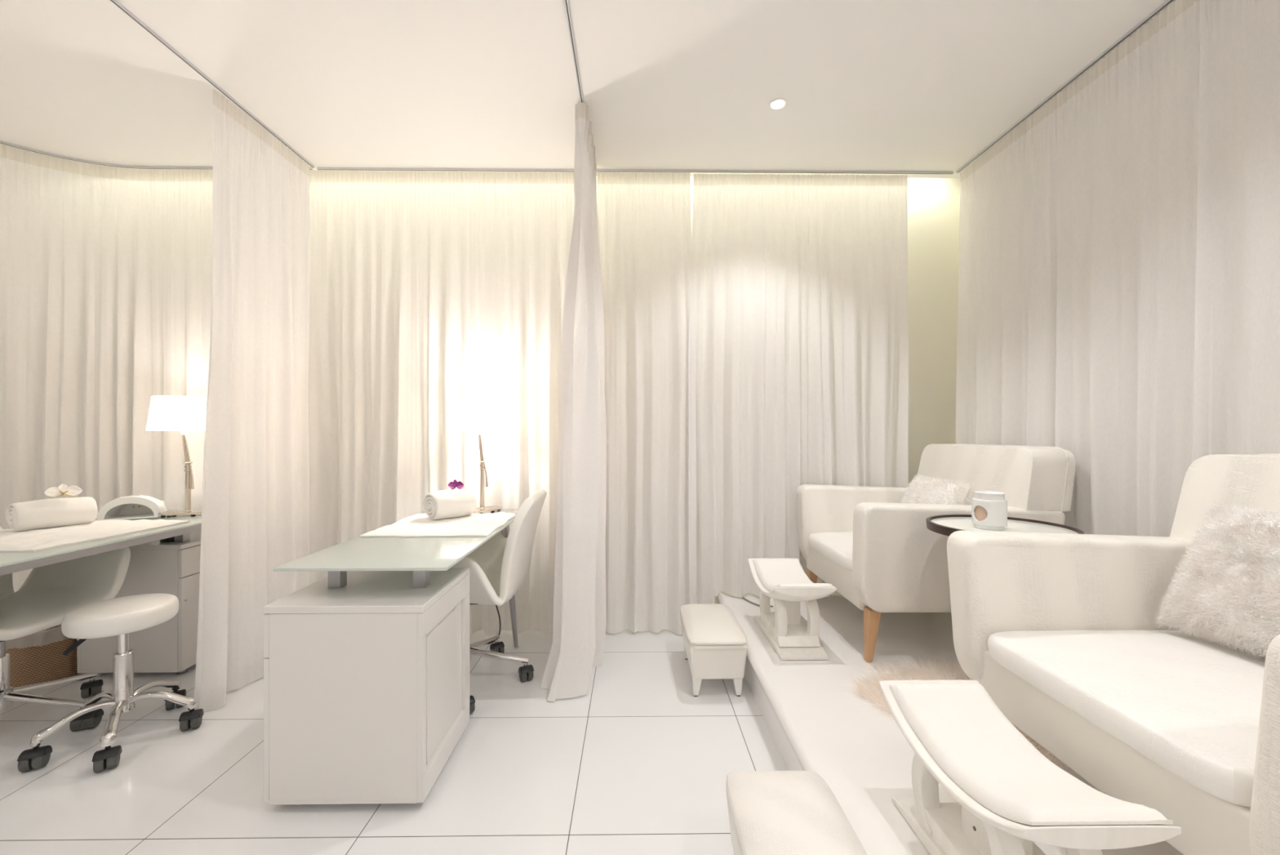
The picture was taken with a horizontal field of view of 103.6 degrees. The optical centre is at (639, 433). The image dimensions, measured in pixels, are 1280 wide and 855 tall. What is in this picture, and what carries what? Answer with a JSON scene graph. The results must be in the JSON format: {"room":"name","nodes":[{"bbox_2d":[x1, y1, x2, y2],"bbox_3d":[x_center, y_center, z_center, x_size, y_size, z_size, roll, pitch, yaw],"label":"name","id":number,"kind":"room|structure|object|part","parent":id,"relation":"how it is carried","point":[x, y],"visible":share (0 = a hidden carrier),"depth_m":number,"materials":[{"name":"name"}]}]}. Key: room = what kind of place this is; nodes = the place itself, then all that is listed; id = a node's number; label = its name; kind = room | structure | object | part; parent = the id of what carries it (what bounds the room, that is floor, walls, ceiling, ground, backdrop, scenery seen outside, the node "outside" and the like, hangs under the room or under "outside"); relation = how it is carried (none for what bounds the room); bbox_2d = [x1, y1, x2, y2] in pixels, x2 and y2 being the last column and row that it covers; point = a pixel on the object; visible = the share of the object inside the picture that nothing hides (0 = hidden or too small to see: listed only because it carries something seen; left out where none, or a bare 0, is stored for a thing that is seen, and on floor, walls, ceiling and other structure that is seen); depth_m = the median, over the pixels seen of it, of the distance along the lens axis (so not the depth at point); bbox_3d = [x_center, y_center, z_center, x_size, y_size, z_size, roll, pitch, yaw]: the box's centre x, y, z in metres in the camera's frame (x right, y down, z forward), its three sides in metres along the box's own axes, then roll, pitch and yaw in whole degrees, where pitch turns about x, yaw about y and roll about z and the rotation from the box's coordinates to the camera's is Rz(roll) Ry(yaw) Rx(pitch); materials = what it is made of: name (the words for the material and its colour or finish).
{"room":"salon","nodes":[
{"label":"salon","id":0,"kind":"room"},
{"bbox_2d":[0,628,787,854],"bbox_3d":[-0.858,1.200,0.609,6.000,0.100,5.240,0,0,-1],"label":"floor","id":1,"kind":"structure","parent":0,"point":[637,763],"depth_m":1.68,"materials":[{"name":"tile"}]},
{"bbox_2d":[5,624,77,687],"bbox_3d":[-2.794,1.014,2.374,0.320,0.264,0.320,0,0,-1],"label":"basket","id":2,"kind":"object","parent":1,"relation":"on","point":[37,657],"visible":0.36,"depth_m":2.28,"materials":[{"name":"wicker"}]},
{"bbox_2d":[0,525,130,731],"bbox_3d":[-2.479,0.708,1.937,0.710,0.885,0.631,0,0,-1],"label":"desk chair","id":3,"kind":"object","parent":1,"relation":"on","point":[49,593],"visible":0.78,"depth_m":2.11,"materials":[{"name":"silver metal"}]},
{"bbox_3d":[-2.303,1.040,1.953,0.292,0.104,0.036,0,0,-9],"label":"leg","id":4,"kind":"part","parent":3,"relation":"part of","materials":[{"name":"silver metal"}]},
{"bbox_3d":[-2.424,1.040,2.079,0.036,0.104,0.292,0,0,12],"label":"leg","id":5,"kind":"part","parent":3,"relation":"part of","materials":[{"name":"silver metal"}]},
{"bbox_2d":[0,509,201,675],"bbox_3d":[-2.377,0.785,2.127,0.640,0.730,1.312,0,0,-1],"label":"desk","id":6,"kind":"object","parent":1,"relation":"on","point":[155,566],"visible":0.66,"depth_m":2.36,"materials":[{"name":"white laminate"}]},
{"bbox_3d":[-2.623,0.833,2.565,0.018,0.574,0.425,0,0,-1],"label":"frame","id":7,"kind":"part","parent":6,"relation":"part of","materials":[{"name":"white laminate"}]},
{"bbox_2d":[0,519,190,552],"bbox_3d":[-2.407,0.407,2.070,0.581,0.024,0.624,0,0,-1],"label":"towel","id":8,"kind":"object","parent":6,"relation":"on","point":[42,539],"visible":0.94,"depth_m":2.02,"materials":[{"name":"white fabric"}]},
{"bbox_2d":[4,496,97,531],"bbox_3d":[-2.520,0.343,2.167,0.144,0.122,0.251,0,0,23],"label":"rolled towel","id":9,"kind":"object","parent":8,"relation":"on","point":[55,512],"visible":1,"depth_m":2.12,"materials":[{"name":"white fabric"}]},
{"bbox_2d":[44,483,82,497],"bbox_3d":[-2.484,0.248,2.171,0.065,0.056,0.108,0,0,38],"label":"flower","id":10,"kind":"object","parent":9,"relation":"on","point":[63,489],"visible":1,"depth_m":2.17,"materials":[{"name":"white plant"}]},
{"bbox_3d":[-2.377,0.444,2.121,0.632,0.028,1.280,0,0,-1],"label":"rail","id":11,"kind":"part","parent":6,"relation":"part of","materials":[{"name":"white glass"}]},
{"bbox_3d":[-2.377,0.425,2.121,0.640,0.010,1.300,0,0,-1],"label":"glass","id":12,"kind":"part","parent":6,"relation":"part of","materials":[{"name":"white glass"}]},
{"bbox_2d":[96,494,167,519],"bbox_3d":[-2.529,0.364,2.525,0.237,0.111,0.163,0,0,-29],"label":"lamp","id":13,"kind":"object","parent":6,"relation":"on","point":[135,506],"visible":0.91,"depth_m":2.50,"materials":[{"name":"white plastic"}]},
{"bbox_2d":[99,512,158,519],"bbox_3d":[-2.528,0.417,2.523,0.210,0.006,0.159,0,0,-29],"label":"tray","id":14,"kind":"object","parent":13,"relation":"on","point":[113,516],"depth_m":2.50,"materials":[{"name":"white plastic"}]},
{"bbox_2d":[160,536,174,542],"bbox_3d":[-2.276,0.506,2.442,0.088,0.032,0.064,0,0,-1],"label":"power adapter","id":15,"kind":"object","parent":6,"relation":"on","point":[170,539],"visible":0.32,"depth_m":2.42,"materials":[{"name":"black plastic"}]},
{"bbox_2d":[146,395,206,516],"bbox_3d":[-2.325,0.119,2.567,0.276,0.602,0.276,0,0,-15],"label":"table lamp","id":16,"kind":"object","parent":6,"relation":"on","point":[184,414],"visible":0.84,"depth_m":2.48,"materials":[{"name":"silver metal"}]},
{"bbox_3d":[-2.325,-0.097,2.567,0.276,0.170,0.276,0,0,-15],"label":"lamp shade","id":17,"kind":"part","parent":16,"relation":"part of","materials":[{"name":"white fabric"}]},
{"bbox_2d":[181,430,186,435],"bbox_3d":[-2.325,-0.023,2.567,0.026,0.065,0.026,0,0,-15],"label":"socket","id":18,"kind":"object","parent":16,"relation":"attached to","point":[183,432],"depth_m":2.56,"materials":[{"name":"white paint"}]},
{"bbox_3d":[-2.314,0.079,2.570,0.036,0.143,0.010,0,0,-15],"label":"rod","id":19,"kind":"part","parent":16,"relation":"part of","materials":[{"name":"beige metal"}]},
{"bbox_3d":[-2.287,0.221,2.568,0.027,0.128,0.014,0,0,3],"label":"lever","id":20,"kind":"part","parent":16,"relation":"part of","materials":[{"name":"beige metal"}]},
{"bbox_3d":[-2.210,0.477,2.433,0.042,0.092,0.040,0,0,-1],"label":"post","id":21,"kind":"part","parent":6,"relation":"part of","materials":[{"name":"silver metal"}]},
{"bbox_3d":[-2.159,0.899,2.571,0.017,0.434,0.421,0,0,-1],"label":"door","id":22,"kind":"part","parent":6,"relation":"part of","materials":[{"name":"white laminate"}]},
{"bbox_3d":[-2.159,0.613,2.571,0.017,0.130,0.421,0,0,-1],"label":"drawer","id":23,"kind":"part","parent":6,"relation":"part of","materials":[{"name":"white laminate"}]},
{"bbox_2d":[17,593,204,772],"bbox_3d":[-1.949,0.897,1.919,0.483,0.506,0.470,0,0,-1],"label":"stool","id":24,"kind":"object","parent":1,"relation":"on","point":[121,616],"visible":1,"depth_m":1.86,"materials":[{"name":"white leather"}]},
{"bbox_3d":[-2.026,1.034,1.812,0.041,0.086,0.216,0,0,36],"label":"leg","id":25,"kind":"part","parent":24,"relation":"part of","materials":[{"name":"silver metal"}]},
{"bbox_3d":[-2.028,0.767,1.856,0.143,0.079,0.018,0,0,-24],"label":"lever","id":26,"kind":"part","parent":24,"relation":"part of","materials":[{"name":"black plastic"}]},
{"bbox_3d":[-2.066,1.034,1.945,0.216,0.086,0.041,0,0,18],"label":"leg","id":27,"kind":"part","parent":24,"relation":"part of","materials":[{"name":"silver metal"}]},
{"bbox_3d":[-1.886,1.034,1.808,0.041,0.086,0.216,0,0,-36],"label":"leg","id":28,"kind":"part","parent":24,"relation":"part of","materials":[{"name":"silver metal"}]},
{"bbox_3d":[-1.954,0.683,1.906,0.310,0.078,0.310,0,0,-1],"label":"seat","id":29,"kind":"part","parent":24,"relation":"part of","materials":[{"name":"white leather"}]},
{"bbox_3d":[-1.951,1.034,2.025,0.042,0.086,0.216,0,0,-1],"label":"leg","id":30,"kind":"part","parent":24,"relation":"part of","materials":[{"name":"silver metal"}]},
{"bbox_3d":[-1.840,1.034,1.940,0.216,0.086,0.041,0,0,-18],"label":"leg","id":31,"kind":"part","parent":24,"relation":"part of","materials":[{"name":"silver metal"}]},
{"bbox_2d":[262,508,519,804],"bbox_3d":[-0.879,0.785,2.155,0.537,0.730,1.269,0,0,-1],"label":"desk","id":32,"kind":"object","parent":1,"relation":"on","point":[366,663],"visible":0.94,"depth_m":1.52,"materials":[{"name":"white laminate"}]},
{"bbox_3d":[-1.131,0.613,1.735,0.017,0.130,0.428,0,0,-1],"label":"drawer","id":33,"kind":"part","parent":32,"relation":"part of","materials":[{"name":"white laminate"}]},
{"bbox_3d":[-1.131,0.899,1.735,0.017,0.434,0.428,0,0,-1],"label":"door","id":34,"kind":"part","parent":32,"relation":"part of","materials":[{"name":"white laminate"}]},
{"bbox_3d":[-1.031,0.477,1.717,0.042,0.092,0.040,0,0,-1],"label":"post","id":35,"kind":"part","parent":32,"relation":"part of","materials":[{"name":"silver metal"}]},
{"bbox_3d":[-0.880,0.425,2.179,0.537,0.010,1.220,0,0,-1],"label":"glass","id":36,"kind":"part","parent":32,"relation":"part of","materials":[{"name":"white glass"}]},
{"bbox_3d":[-0.746,0.477,1.721,0.042,0.092,0.040,0,0,-1],"label":"post","id":37,"kind":"part","parent":32,"relation":"part of","materials":[{"name":"silver metal"}]},
{"bbox_2d":[359,511,515,537],"bbox_3d":[-0.876,0.407,2.292,0.526,0.024,0.542,0,0,-1],"label":"towel","id":38,"kind":"object","parent":32,"relation":"on","point":[419,525],"visible":0.91,"depth_m":2.17,"materials":[{"name":"white fabric"}]},
{"bbox_2d":[422,488,476,519],"bbox_3d":[-0.909,0.337,2.414,0.156,0.134,0.220,0,0,39],"label":"rolled towel","id":39,"kind":"object","parent":38,"relation":"on","point":[449,503],"visible":1,"depth_m":2.36,"materials":[{"name":"white fabric"}]},
{"bbox_2d":[448,479,463,488],"bbox_3d":[-0.888,0.247,2.429,0.072,0.044,0.041,0,0,-32],"label":"flower","id":40,"kind":"object","parent":39,"relation":"on","point":[455,483],"visible":1,"depth_m":2.43,"materials":[{"name":"purple plant"}]},
{"bbox_3d":[-0.668,0.833,1.741,0.018,0.574,0.432,0,0,-1],"label":"frame","id":41,"kind":"part","parent":32,"relation":"part of","materials":[{"name":"white laminate"}]},
{"bbox_3d":[-0.674,0.837,1.761,0.005,0.427,0.352,0,0,-1],"label":"panel","id":42,"kind":"part","parent":32,"relation":"part of","materials":[{"name":"white laminate"}]},
{"bbox_2d":[451,396,506,513],"bbox_3d":[-0.843,0.119,2.645,0.276,0.602,0.276,0,0,32],"label":"table lamp","id":43,"kind":"object","parent":32,"relation":"on","point":[479,414],"visible":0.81,"depth_m":2.55,"materials":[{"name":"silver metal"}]},
{"bbox_3d":[-0.843,-0.097,2.645,0.276,0.170,0.276,0,0,32],"label":"lamp shade","id":44,"kind":"part","parent":43,"relation":"part of","materials":[{"name":"white fabric"}]},
{"bbox_3d":[-0.837,0.079,2.654,0.010,0.143,0.036,0,0,32],"label":"rod","id":45,"kind":"part","parent":43,"relation":"part of","materials":[{"name":"beige metal"}]},
{"bbox_3d":[-0.816,0.221,2.671,0.027,0.128,0.014,0,0,-40],"label":"lever","id":46,"kind":"part","parent":43,"relation":"part of","materials":[{"name":"beige metal"}]},
{"bbox_3d":[-0.681,0.783,2.646,0.045,0.712,0.126,0,0,32],"label":"leg","id":47,"kind":"part","parent":32,"relation":"part of","materials":[{"name":"silver metal"}]},
{"bbox_2d":[487,604,501,644],"bbox_3d":[-0.805,0.949,2.640,0.144,0.402,0.389,0,0,-41],"label":"cable","id":48,"kind":"object","parent":1,"relation":"on","point":[495,605],"visible":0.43,"depth_m":2.61,"materials":[{"name":"grey plastic"}]},
{"bbox_2d":[451,488,546,713],"bbox_3d":[-0.764,0.708,2.337,0.660,0.885,0.643,0,0,-1],"label":"desk chair","id":49,"kind":"object","parent":1,"relation":"on","point":[499,566],"visible":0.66,"depth_m":2.23,"materials":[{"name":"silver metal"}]},
{"bbox_3d":[-0.782,1.040,2.488,0.036,0.104,0.292,0,0,14],"label":"leg","id":50,"kind":"part","parent":49,"relation":"part of","materials":[{"name":"silver metal"}]},
{"bbox_3d":[-0.667,1.040,2.350,0.292,0.104,0.036,0,0,-4],"label":"leg","id":51,"kind":"part","parent":49,"relation":"part of","materials":[{"name":"silver metal"}]},
{"bbox_2d":[680,603,746,696],"bbox_3d":[0.335,1.005,2.389,0.263,0.290,0.473,0,0,-1],"label":"ottoman","id":52,"kind":"object","parent":1,"relation":"on","point":[715,642],"visible":1,"depth_m":2.18,"materials":[{"name":"white leather"}]},
{"bbox_3d":[0.245,1.101,2.573,0.041,0.091,0.041,0,0,-1],"label":"leg","id":53,"kind":"part","parent":52,"relation":"part of","materials":[{"name":"white paint"}]},
{"bbox_3d":[0.250,1.101,2.203,0.041,0.091,0.041,0,0,-1],"label":"leg","id":54,"kind":"part","parent":52,"relation":"part of","materials":[{"name":"white paint"}]},
{"bbox_2d":[680,603,746,648],"bbox_3d":[0.335,0.894,2.389,0.263,0.068,0.473,0,0,-1],"label":"cushion","id":55,"kind":"object","parent":52,"relation":"on","point":[705,625],"depth_m":2.25,"materials":[{"name":"white leather"}]},
{"bbox_3d":[0.426,1.101,2.206,0.041,0.091,0.041,0,0,-1],"label":"leg","id":56,"kind":"part","parent":52,"relation":"part of","materials":[{"name":"white paint"}]},
{"bbox_2d":[725,770,866,854],"bbox_3d":[0.351,1.005,1.099,0.263,0.290,0.473,0,0,-1],"label":"ottoman","id":57,"kind":"object","parent":1,"relation":"on","point":[771,812],"visible":1,"depth_m":1.14,"materials":[{"name":"white leather"}]},
{"bbox_2d":[716,591,1182,854],"bbox_3d":[1.260,1.050,0.985,1.551,0.200,4.338,0,0,-1],"label":"platform","id":58,"kind":"object","parent":1,"relation":"on","point":[815,723],"visible":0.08,"depth_m":1.75,"materials":[{"name":"white"}]},
{"bbox_2d":[742,596,773,606],"bbox_3d":[0.620,0.945,2.873,0.066,0.009,0.327,0,0,-30],"label":"cable","id":59,"kind":"object","parent":58,"relation":"on","point":[744,598],"visible":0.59,"depth_m":2.80,"materials":[{"name":"grey plastic"}]},
{"bbox_2d":[747,558,836,659],"bbox_3d":[0.686,0.794,2.339,0.260,0.306,0.490,0,0,-1],"label":"stool","id":60,"kind":"object","parent":58,"relation":"on","point":[792,637],"visible":0.74,"depth_m":2.19,"materials":[{"name":"white wood"}]},
{"bbox_3d":[0.686,0.699,2.339,0.260,0.116,0.490,0,0,-1],"label":"seat","id":61,"kind":"part","parent":60,"relation":"part of","materials":[{"name":"white leather"}]},
{"bbox_2d":[752,559,835,591],"bbox_3d":[0.695,0.673,2.336,0.238,0.081,0.462,0,0,-1],"label":"cushion","id":62,"kind":"object","parent":60,"relation":"on","point":[772,574],"visible":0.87,"depth_m":2.42,"materials":[{"name":"white fabric"}]},
{"bbox_2d":[796,443,1075,662],"bbox_3d":[1.343,0.504,2.452,0.902,0.892,0.856,0,0,-1],"label":"armchair","id":63,"kind":"object","parent":58,"relation":"on","point":[878,551],"visible":0.75,"depth_m":2.07,"materials":[{"name":"white leather"}]},
{"bbox_3d":[0.958,0.841,2.794,0.058,0.218,0.053,0,0,-1],"label":"leg","id":64,"kind":"part","parent":63,"relation":"part of","materials":[{"name":"brown wood"}]},
{"bbox_2d":[808,531,853,570],"bbox_3d":[1.232,0.555,2.450,0.675,0.098,0.570,0,0,-1],"label":"seat cushion","id":65,"kind":"object","parent":63,"relation":"on","point":[836,547],"depth_m":2.44,"materials":[{"name":"white fabric"}]},
{"bbox_3d":[1.294,0.673,2.451,0.752,0.150,0.640,0,0,-1],"label":"seat","id":66,"kind":"part","parent":63,"relation":"part of","materials":[{"name":"white leather"}]},
{"bbox_3d":[1.306,0.513,2.808,0.835,0.446,0.142,0,0,-1],"label":"arm","id":67,"kind":"part","parent":63,"relation":"part of","materials":[{"name":"white leather"}]},
{"bbox_3d":[0.967,0.841,2.100,0.058,0.218,0.053,0,0,-1],"label":"leg","id":68,"kind":"part","parent":63,"relation":"part of","materials":[{"name":"brown wood"}]},
{"bbox_2d":[900,473,975,505],"bbox_3d":[1.434,0.355,2.476,0.208,0.288,0.465,0,0,1],"label":"cushion","id":69,"kind":"object","parent":63,"relation":"on","point":[922,490],"visible":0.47,"depth_m":2.40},
{"bbox_3d":[1.315,0.513,2.095,0.835,0.446,0.142,0,0,-1],"label":"arm","id":70,"kind":"part","parent":63,"relation":"part of","materials":[{"name":"white fabric"}]},
{"bbox_3d":[1.630,0.345,2.455,0.250,0.570,0.817,0,0,-1],"label":"backrest","id":71,"kind":"part","parent":63,"relation":"part of","materials":[{"name":"white fabric"}]},
{"bbox_3d":[1.752,0.195,2.457,0.085,0.254,0.816,0,0,-1],"label":"panel","id":72,"kind":"part","parent":63,"relation":"part of","materials":[{"name":"white fabric"}]},
{"bbox_2d":[841,652,1075,773],"bbox_3d":[1.248,0.903,1.730,0.988,0.091,0.726,0,0,-10],"label":"rug","id":73,"kind":"object","parent":58,"relation":"on","point":[871,691],"visible":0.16,"depth_m":1.89,"materials":[{"name":"beige fur"}]},
{"bbox_2d":[925,490,1084,536],"bbox_3d":[1.263,0.577,1.771,0.448,0.745,0.448,0,0,-1],"label":"side table","id":74,"kind":"object","parent":73,"relation":"on","point":[945,524],"depth_m":1.74,"materials":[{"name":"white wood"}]},
{"bbox_3d":[1.213,0.267,1.750,0.102,0.125,0.102,0,0,-1],"label":"oil burner","id":75,"kind":"part","parent":74,"relation":"part of","materials":[{"name":"white ceramic"}]},
{"bbox_3d":[1.213,0.220,1.750,0.102,0.030,0.102,0,0,-1],"label":"dish","id":76,"kind":"part","parent":74,"relation":"part of","materials":[{"name":"white ceramic"}]},
{"bbox_2d":[879,680,1182,854],"bbox_3d":[0.752,0.794,1.064,0.260,0.306,0.490,0,0,-1],"label":"stool","id":77,"kind":"object","parent":58,"relation":"on","point":[956,824],"visible":0.55,"depth_m":1.05,"materials":[{"name":"white wood"}]},
{"bbox_2d":[889,683,1173,825],"bbox_3d":[0.760,0.674,1.062,0.238,0.080,0.462,0,0,-1],"label":"cushion","id":78,"kind":"object","parent":77,"relation":"on","point":[961,726],"visible":1,"depth_m":1.04,"materials":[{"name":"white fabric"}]},
{"bbox_2d":[946,453,1279,854],"bbox_3d":[1.374,0.504,1.090,0.902,0.892,0.881,0,0,-1],"label":"armchair","id":79,"kind":"object","parent":58,"relation":"on","point":[1060,630],"visible":0.8,"depth_m":1.17,"materials":[{"name":"white leather"}]},
{"bbox_3d":[1.337,0.513,1.458,0.835,0.446,0.142,0,0,-1],"label":"arm","id":80,"kind":"part","parent":79,"relation":"part of","materials":[{"name":"white leather"}]},
{"bbox_3d":[1.325,0.673,1.089,0.752,0.150,0.665,0,0,-1],"label":"seat","id":81,"kind":"part","parent":79,"relation":"part of","materials":[{"name":"white leather"}]},
{"bbox_2d":[987,630,1266,808],"bbox_3d":[1.263,0.555,1.088,0.675,0.098,0.595,0,0,-1],"label":"seat cushion","id":82,"kind":"object","parent":79,"relation":"on","point":[1188,706],"depth_m":1.03,"materials":[{"name":"white leather"}]},
{"bbox_2d":[1153,502,1279,657],"bbox_3d":[1.451,0.345,1.124,0.250,0.339,0.437,0,0,-2],"label":"cushion","id":83,"kind":"object","parent":79,"relation":"on","point":[1228,586],"visible":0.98,"depth_m":1.18,"materials":[{"name":"white fur"}]},
{"bbox_3d":[1.661,0.345,1.093,0.250,0.570,0.842,0,0,-1],"label":"backrest","id":84,"kind":"part","parent":79,"relation":"part of","materials":[{"name":"white fabric"}]},
{"bbox_3d":[1.346,0.513,0.720,0.835,0.446,0.142,0,0,-1],"label":"arm","id":85,"kind":"part","parent":79,"relation":"part of","materials":[{"name":"white leather"}]},
{"bbox_2d":[0,0,1175,177],"bbox_3d":[-0.858,-1.590,0.609,6.000,0.160,5.240,0,0,-1],"label":"ceiling","id":86,"kind":"structure","parent":0,"point":[865,85],"depth_m":2.12,"materials":[{"name":"white paint"}]},
{"bbox_2d":[0,140,312,169],"bbox_3d":[-3.271,-1.504,0.694,1.343,0.010,5.011,0,0,18],"label":"track","id":87,"kind":"object","parent":86,"relation":"attached to","point":[1,141],"visible":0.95,"depth_m":2.82,"materials":[{"name":"silver metal"}]},
{"bbox_2d":[0,143,213,591],"bbox_3d":[-3.272,-0.177,0.775,1.333,2.638,4.876,0,0,18],"label":"sheer curtain","id":88,"kind":"object","parent":87,"relation":"hanging from","point":[106,272],"visible":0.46,"depth_m":2.81,"materials":[{"name":"white fabric"}]},
{"bbox_2d":[110,0,314,167],"bbox_3d":[-1.816,-1.504,0.472,0.013,0.010,4.750,0,0,-1],"label":"track","id":89,"kind":"object","parent":86,"relation":"attached to","point":[116,2],"visible":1,"depth_m":2.10,"materials":[{"name":"silver metal"}]},
{"bbox_2d":[194,87,310,711],"bbox_3d":[-1.824,-0.175,2.413,0.119,2.642,0.813,0,0,-3],"label":"sheer curtain","id":90,"kind":"object","parent":89,"relation":"hanging from","point":[255,504],"visible":0.98,"depth_m":2.37,"materials":[{"name":"white fabric"}]},
{"bbox_2d":[316,167,574,171],"bbox_3d":[-1.061,-1.504,2.877,1.550,0.010,0.013,0,0,-1],"label":"track","id":91,"kind":"object","parent":86,"relation":"attached to","point":[317,168],"visible":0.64,"depth_m":2.87,"materials":[{"name":"silver metal"}]},
{"bbox_2d":[308,169,575,634],"bbox_3d":[-1.088,-0.177,2.872,1.586,2.638,0.103,0,0,-1],"label":"sheer curtain","id":92,"kind":"object","parent":91,"relation":"hanging from","point":[428,290],"visible":0.75,"depth_m":2.88,"materials":[{"name":"white fabric"}]},
{"bbox_2d":[564,0,583,102],"bbox_3d":[-0.241,-1.504,0.492,0.013,0.010,4.750,0,0,-1],"label":"track","id":93,"kind":"object","parent":86,"relation":"attached to","point":[566,3],"visible":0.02,"depth_m":1.96,"materials":[{"name":"silver metal"}]},
{"bbox_2d":[540,102,606,701],"bbox_3d":[-0.310,-0.174,2.486,0.284,2.644,0.680,0,0,-1],"label":"sheer curtain","id":94,"kind":"object","parent":93,"relation":"hanging from","point":[580,623],"visible":1,"depth_m":2.28,"materials":[{"name":"white fabric"}]},
{"bbox_2d":[596,168,953,173],"bbox_3d":[0.777,-1.504,2.900,2.065,0.010,0.013,0,0,-1],"label":"track","id":95,"kind":"object","parent":86,"relation":"attached to","point":[597,170],"visible":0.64,"depth_m":2.89,"materials":[{"name":"silver metal"}]},
{"bbox_2d":[596,171,696,634],"bbox_3d":[0.039,-0.177,2.889,0.570,2.638,0.079,0,0,-1],"label":"sheer curtain","id":96,"kind":"object","parent":95,"relation":"hanging from","point":[645,244],"visible":0.9,"depth_m":2.89,"materials":[{"name":"white fabric"}]},
{"bbox_2d":[688,173,908,604],"bbox_3d":[0.913,-0.177,2.914,1.272,2.638,0.122,0,0,-1],"label":"sheer curtain","id":97,"kind":"object","parent":95,"relation":"hanging from","point":[800,281],"visible":0.83,"depth_m":2.92,"materials":[{"name":"white fabric"}]},
{"bbox_2d":[768,97,786,110],"bbox_3d":[0.631,-1.507,2.308,0.080,0.006,0.080,0,0,-1],"label":"recessed light","id":98,"kind":"object","parent":86,"relation":"in","point":[776,104],"visible":1,"depth_m":2.31,"materials":[{"name":"white paint"}]},
{"bbox_2d":[955,0,1173,173],"bbox_3d":[1.859,-1.504,0.523,0.013,0.010,4.760,0,0,-1],"label":"track","id":99,"kind":"object","parent":86,"relation":"attached to","point":[1166,2],"visible":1,"depth_m":2.12,"materials":[{"name":"silver metal"}]},
{"bbox_2d":[955,0,1213,536],"bbox_3d":[1.845,-0.277,2.253,0.080,2.438,1.260,0,0,-1],"label":"sheer curtain","id":100,"kind":"object","parent":99,"relation":"hanging from","point":[1077,226],"visible":0.73,"depth_m":2.01,"materials":[{"name":"white fabric"}]},
{"bbox_2d":[1193,0,1279,461],"bbox_3d":[1.857,-0.277,0.388,0.073,2.438,2.530,0,0,-1],"label":"sheer curtain","id":101,"kind":"object","parent":99,"relation":"hanging from","point":[1238,205],"visible":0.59,"depth_m":1.55,"materials":[{"name":"white fabric"}]},
{"bbox_2d":[690,176,959,603],"bbox_3d":[-0.889,-0.240,3.179,6.000,2.780,0.100,0,0,-1],"label":"wall","id":102,"kind":"structure","parent":0,"point":[933,203],"depth_m":3.16,"materials":[{"name":"white paint"}]}
]}

